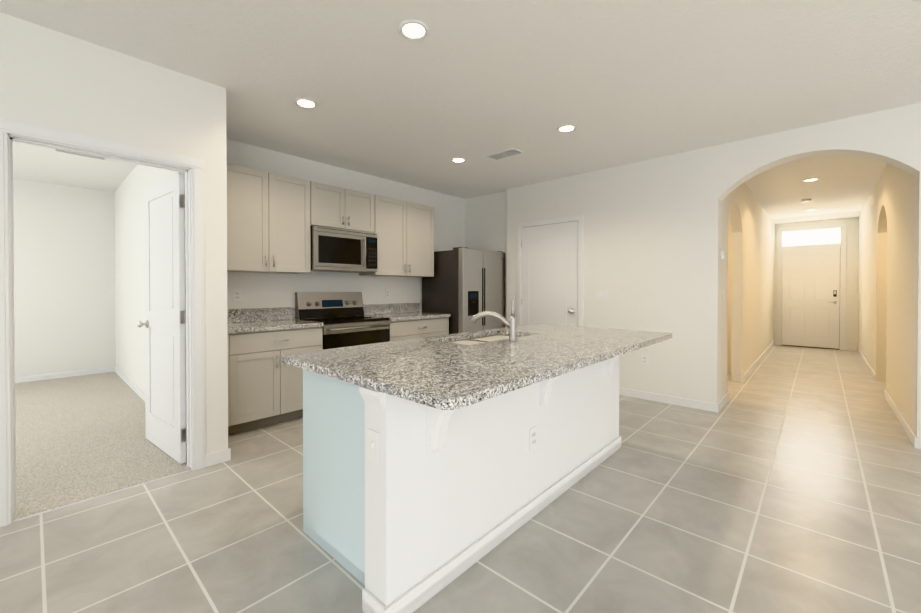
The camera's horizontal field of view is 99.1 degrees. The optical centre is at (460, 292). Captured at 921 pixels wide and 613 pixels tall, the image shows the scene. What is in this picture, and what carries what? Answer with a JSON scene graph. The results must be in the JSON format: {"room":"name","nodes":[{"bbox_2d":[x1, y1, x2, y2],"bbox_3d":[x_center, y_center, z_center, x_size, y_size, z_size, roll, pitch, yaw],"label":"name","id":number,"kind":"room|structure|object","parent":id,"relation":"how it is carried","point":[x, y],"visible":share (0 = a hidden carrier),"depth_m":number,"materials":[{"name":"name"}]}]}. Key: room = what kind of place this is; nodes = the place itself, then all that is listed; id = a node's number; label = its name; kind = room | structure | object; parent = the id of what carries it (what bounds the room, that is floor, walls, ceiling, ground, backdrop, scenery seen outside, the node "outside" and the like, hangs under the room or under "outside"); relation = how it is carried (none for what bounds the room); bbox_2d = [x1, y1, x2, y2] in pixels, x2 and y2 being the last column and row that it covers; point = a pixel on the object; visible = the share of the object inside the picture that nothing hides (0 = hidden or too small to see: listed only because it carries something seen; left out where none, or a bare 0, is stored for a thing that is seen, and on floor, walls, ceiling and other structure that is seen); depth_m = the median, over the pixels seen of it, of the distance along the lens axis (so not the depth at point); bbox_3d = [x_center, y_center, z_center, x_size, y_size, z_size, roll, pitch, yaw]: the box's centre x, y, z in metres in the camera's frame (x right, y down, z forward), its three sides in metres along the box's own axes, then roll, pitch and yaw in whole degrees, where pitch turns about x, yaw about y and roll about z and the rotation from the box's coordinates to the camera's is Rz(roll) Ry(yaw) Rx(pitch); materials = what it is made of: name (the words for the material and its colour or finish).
{"room":"kitchen","nodes":[
{"label":"kitchen","id":0,"kind":"room"},
{"bbox_2d":[13,178,115,377],"bbox_3d":[-6.527,-0.141,4.571,0.120,2.720,4.010,0,1,43],"label":"wall","id":1,"kind":"structure","parent":0,"point":[64,273],"depth_m":5.50,"materials":[{"name":"white paint"}]},
{"bbox_2d":[15,341,920,466],"bbox_3d":[1.096,1.180,3.930,12.000,0.088,15.350,0,1,43],"label":"baseboard","id":2,"kind":"structure","parent":1,"relation":"attached to","point":[217,457],"depth_m":4.42,"materials":[{"name":"white wood"}]},
{"bbox_2d":[0,12,231,453],"bbox_3d":[-3.444,-0.111,1.067,0.120,2.720,5.010,0,1,43],"label":"wall","id":3,"kind":"structure","parent":0,"point":[50,78],"depth_m":2.66,"materials":[{"name":"white paint"}]},
{"bbox_2d":[0,117,205,527],"bbox_3d":[-2.170,0.156,2.456,0.157,2.163,1.001,0,1,43],"label":"door frame","id":4,"kind":"structure","parent":3,"relation":"attached to","point":[191,168],"depth_m":2.34,"materials":[{"name":"white wood"}]},
{"bbox_2d":[137,172,185,463],"bbox_3d":[-2.303,0.182,3.004,0.814,2.060,0.175,0,1,43],"label":"bedroom door","id":5,"kind":"structure","parent":3,"relation":"in","point":[165,310],"depth_m":2.95,"materials":[{"name":"white wood"}]},
{"bbox_2d":[232,140,463,319],"bbox_3d":[-1.263,-0.145,5.030,0.120,2.720,3.780,0,1,43],"label":"wall","id":6,"kind":"structure","parent":0,"point":[258,290],"depth_m":4.72,"materials":[{"name":"white paint"}]},
{"bbox_2d":[227,164,230,271],"bbox_3d":[-2.293,-0.678,3.556,0.345,0.957,0.218,0,1,43],"label":"upper cabinet","id":7,"kind":"object","parent":6,"relation":"attached to","point":[228,165],"depth_m":3.54,"materials":[{"name":"grey wood"}]},
{"bbox_2d":[233,290,240,301],"bbox_3d":[-2.216,0.032,3.897,0.007,0.120,0.072,0,1,43],"label":"outlet","id":8,"kind":"object","parent":6,"relation":"attached to","point":[236,295],"visible":1,"depth_m":3.89,"materials":[{"name":"white plastic"}]},
{"bbox_2d":[231,164,310,273],"bbox_3d":[-1.975,-0.681,3.903,0.345,0.957,0.842,0,1,43],"label":"upper cabinet","id":9,"kind":"object","parent":6,"relation":"attached to","point":[272,218],"depth_m":3.79,"materials":[{"name":"grey wood"}]},
{"bbox_2d":[227,304,418,323],"bbox_3d":[-1.540,0.225,4.624,0.022,0.135,2.800,0,1,43],"label":"backsplash","id":10,"kind":"structure","parent":6,"relation":"attached to","point":[234,316],"depth_m":4.19,"materials":[{"name":"grey stone"}]},
{"bbox_2d":[311,181,374,232],"bbox_3d":[-1.418,-0.938,4.507,0.345,0.454,0.796,0,1,43],"label":"upper cabinet","id":11,"kind":"object","parent":6,"relation":"attached to","point":[331,206],"depth_m":4.36,"materials":[{"name":"grey wood"}]},
{"bbox_2d":[310,225,376,272],"bbox_3d":[-1.377,-0.469,4.474,0.452,0.457,0.792,0,1,43],"label":"microwave","id":12,"kind":"object","parent":11,"relation":"attached to","point":[341,250],"visible":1,"depth_m":4.32,"materials":[{"name":"silver metal"}]},
{"bbox_2d":[385,289,389,297],"bbox_3d":[-0.973,0.017,5.254,0.007,0.120,0.072,0,1,43],"label":"outlet","id":13,"kind":"object","parent":6,"relation":"attached to","point":[387,293],"visible":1,"depth_m":5.25,"materials":[{"name":"white plastic"}]},
{"bbox_2d":[359,195,433,276],"bbox_3d":[-0.818,-0.693,5.164,0.345,0.957,0.973,0,1,43],"label":"upper cabinet","id":14,"kind":"object","parent":6,"relation":"attached to","point":[404,230],"depth_m":5.01,"materials":[{"name":"grey wood"}]},
{"bbox_2d":[0,345,920,612],"bbox_3d":[1.217,1.247,4.803,13.400,0.060,17.200,0,1,43],"label":"floor","id":15,"kind":"structure","parent":0,"point":[785,479],"depth_m":2.04,"materials":[{"name":"grey tile"}]},
{"bbox_2d":[13,372,190,519],"bbox_3d":[-4.817,1.226,2.934,4.628,0.014,3.890,0,1,43],"label":"carpet floor","id":16,"kind":"structure","parent":15,"relation":"on","point":[80,438],"depth_m":3.16,"materials":[{"name":"beige carpet"}]},
{"bbox_2d":[228,332,238,434],"bbox_3d":[-2.195,0.785,3.472,0.620,0.885,0.208,0,1,43],"label":"base cabinet","id":17,"kind":"object","parent":15,"relation":"on","point":[233,340],"depth_m":3.32,"materials":[{"name":"grey wood"}]},
{"bbox_2d":[239,328,322,432],"bbox_3d":[-1.882,0.782,3.813,0.620,0.885,0.836,0,1,43],"label":"base cabinet","id":18,"kind":"object","parent":15,"relation":"on","point":[270,389],"depth_m":3.55,"materials":[{"name":"grey wood"}]},
{"bbox_2d":[227,320,322,335],"bbox_3d":[-1.925,0.320,3.747,0.640,0.040,0.985,0,1,43],"label":"countertop","id":19,"kind":"structure","parent":18,"relation":"on","point":[248,325],"depth_m":3.69,"materials":[{"name":"grey stone"}]},
{"bbox_2d":[295,292,389,349],"bbox_3d":[-1.295,0.609,4.402,0.675,1.222,0.820,0,1,43],"label":"range","id":20,"kind":"object","parent":15,"relation":"on","point":[347,323],"visible":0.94,"depth_m":4.36,"materials":[{"name":"silver metal"}]},
{"bbox_2d":[388,316,450,340],"bbox_3d":[-0.711,0.771,5.091,0.620,0.885,0.975,0,1,43],"label":"base cabinet","id":21,"kind":"object","parent":15,"relation":"on","point":[399,329],"depth_m":4.83,"materials":[{"name":"grey wood"}]},
{"bbox_2d":[376,312,450,319],"bbox_3d":[-0.699,0.309,5.085,0.640,0.040,0.987,0,1,43],"label":"countertop","id":22,"kind":"structure","parent":21,"relation":"on","point":[391,315],"depth_m":4.97,"materials":[{"name":"grey stone"}]},
{"bbox_2d":[422,247,504,333],"bbox_3d":[0.059,0.302,5.741,0.810,1.812,0.940,0,1,43],"label":"refrigerator","id":23,"kind":"object","parent":15,"relation":"on","point":[463,286],"visible":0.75,"depth_m":5.37,"materials":[{"name":"grey metal"}]},
{"bbox_2d":[282,334,646,612],"bbox_3d":[0.270,0.792,2.476,1.080,0.890,2.314,0,1,43],"label":"kitchen island","id":24,"kind":"object","parent":15,"relation":"on","point":[433,466],"depth_m":1.79,"materials":[{"name":"white"}]},
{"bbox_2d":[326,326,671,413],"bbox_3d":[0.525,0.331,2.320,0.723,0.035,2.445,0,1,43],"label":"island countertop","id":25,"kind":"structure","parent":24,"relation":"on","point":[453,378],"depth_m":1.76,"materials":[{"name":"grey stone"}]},
{"bbox_2d":[0,0,920,223],"bbox_3d":[1.217,-1.543,4.779,13.400,0.080,17.200,0,1,43],"label":"ceiling","id":26,"kind":"structure","parent":0,"point":[473,83],"depth_m":2.73,"materials":[{"name":"white paint"}]},
{"bbox_2d":[53,149,106,160],"bbox_3d":[-4.074,-1.492,4.216,0.200,0.012,0.420,0,1,43],"label":"ceiling vent","id":27,"kind":"object","parent":26,"relation":"in","point":[78,154],"visible":0.48,"depth_m":4.24,"materials":[{"name":"white metal"}]},
{"bbox_2d":[294,98,317,108],"bbox_3d":[-1.215,-1.484,3.088,0.176,0.007,0.176,0,1,43],"label":"recessed light","id":28,"kind":"object","parent":26,"relation":"in","point":[306,103],"visible":1,"depth_m":3.09,"materials":[{"name":"white glass"}]},
{"bbox_2d":[398,20,428,40],"bbox_3d":[-0.264,-1.477,2.216,0.176,0.007,0.176,0,1,43],"label":"recessed light","id":29,"kind":"object","parent":26,"relation":"in","point":[415,30],"visible":1,"depth_m":2.21,"materials":[{"name":"white"}]},
{"bbox_2d":[451,157,465,162],"bbox_3d":[-0.021,-1.496,4.449,0.176,0.007,0.176,0,1,43],"label":"recessed light","id":30,"kind":"object","parent":26,"relation":"in","point":[458,160],"visible":1,"depth_m":4.45,"materials":[{"name":"white glass"}]},
{"bbox_2d":[485,148,523,160],"bbox_3d":[0.472,-1.492,4.248,0.380,0.012,0.190,0,1,43],"label":"ceiling vent","id":31,"kind":"object","parent":26,"relation":"in","point":[507,153],"visible":1,"depth_m":4.24,"materials":[{"name":"white metal"}]},
{"bbox_2d":[557,124,576,132],"bbox_3d":[0.965,-1.489,3.572,0.176,0.007,0.176,0,1,43],"label":"recessed light","id":32,"kind":"object","parent":26,"relation":"in","point":[566,128],"visible":1,"depth_m":3.57,"materials":[{"name":"white glass"}]},
{"bbox_2d":[802,178,819,181],"bbox_3d":[4.693,-1.503,5.256,0.176,0.007,0.176,0,1,43],"label":"recessed light","id":33,"kind":"object","parent":26,"relation":"in","point":[811,179],"visible":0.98,"depth_m":5.26,"materials":[{"name":"white glass"}]},
{"bbox_2d":[464,103,920,437],"bbox_3d":[3.168,-0.133,3.627,8.550,2.720,0.200,0,1,43],"label":"wall","id":34,"kind":"structure","parent":0,"point":[652,244],"depth_m":4.28,"materials":[{"name":"white paint"}]},
{"bbox_2d":[521,221,577,325],"bbox_3d":[1.159,0.144,5.277,0.851,2.114,0.076,0,1,43],"label":"pantry door","id":35,"kind":"structure","parent":34,"relation":"in","point":[550,274],"depth_m":5.27,"materials":[{"name":"white wood"}]},
{"bbox_2d":[517,214,583,326],"bbox_3d":[1.184,0.110,5.298,1.000,2.205,0.021,0,1,43],"label":"door frame","id":36,"kind":"structure","parent":34,"relation":"attached to","point":[579,218],"depth_m":5.12,"materials":[{"name":"white wood"}]},
{"bbox_2d":[596,291,607,300],"bbox_3d":[1.729,0.039,4.804,0.144,0.120,0.012,0,1,43],"label":"light switch","id":37,"kind":"object","parent":34,"relation":"attached to","point":[601,295],"visible":1,"depth_m":4.80,"materials":[{"name":"white plastic"}]},
{"bbox_2d":[641,354,647,365],"bbox_3d":[2.099,0.770,4.474,0.072,0.120,0.007,0,1,43],"label":"outlet","id":38,"kind":"object","parent":34,"relation":"attached to","point":[644,359],"visible":1,"depth_m":4.47,"materials":[{"name":"white plastic"}]},
{"bbox_2d":[721,182,776,398],"bbox_3d":[4.867,-0.158,6.539,0.120,2.720,6.390,0,1,43],"label":"wall","id":39,"kind":"structure","parent":0,"point":[749,235],"depth_m":5.67,"materials":[{"name":"white paint"}]},
{"bbox_2d":[773,217,856,346],"bbox_3d":[7.601,-0.175,8.449,1.290,2.720,0.120,0,1,43],"label":"wall","id":40,"kind":"structure","parent":0,"point":[851,238],"depth_m":8.04,"materials":[{"name":"white paint"}]},
{"bbox_2d":[782,246,839,348],"bbox_3d":[7.484,0.106,8.412,0.922,2.118,0.088,0,1,43],"label":"front door","id":41,"kind":"structure","parent":40,"relation":"in","point":[810,297],"depth_m":8.40,"materials":[{"name":"white wood"}]},
{"bbox_2d":[776,223,846,349],"bbox_3d":[7.511,-0.120,8.440,1.110,2.610,0.016,0,1,43],"label":"door frame","id":42,"kind":"structure","parent":40,"relation":"attached to","point":[829,235],"depth_m":8.37,"materials":[{"name":"white wood"}]},
{"bbox_2d":[857,164,914,429],"bbox_3d":[5.944,-0.150,5.553,0.120,2.720,6.390,0,1,43],"label":"wall","id":43,"kind":"structure","parent":0,"point":[880,281],"depth_m":4.37,"materials":[{"name":"white paint"}]}
]}

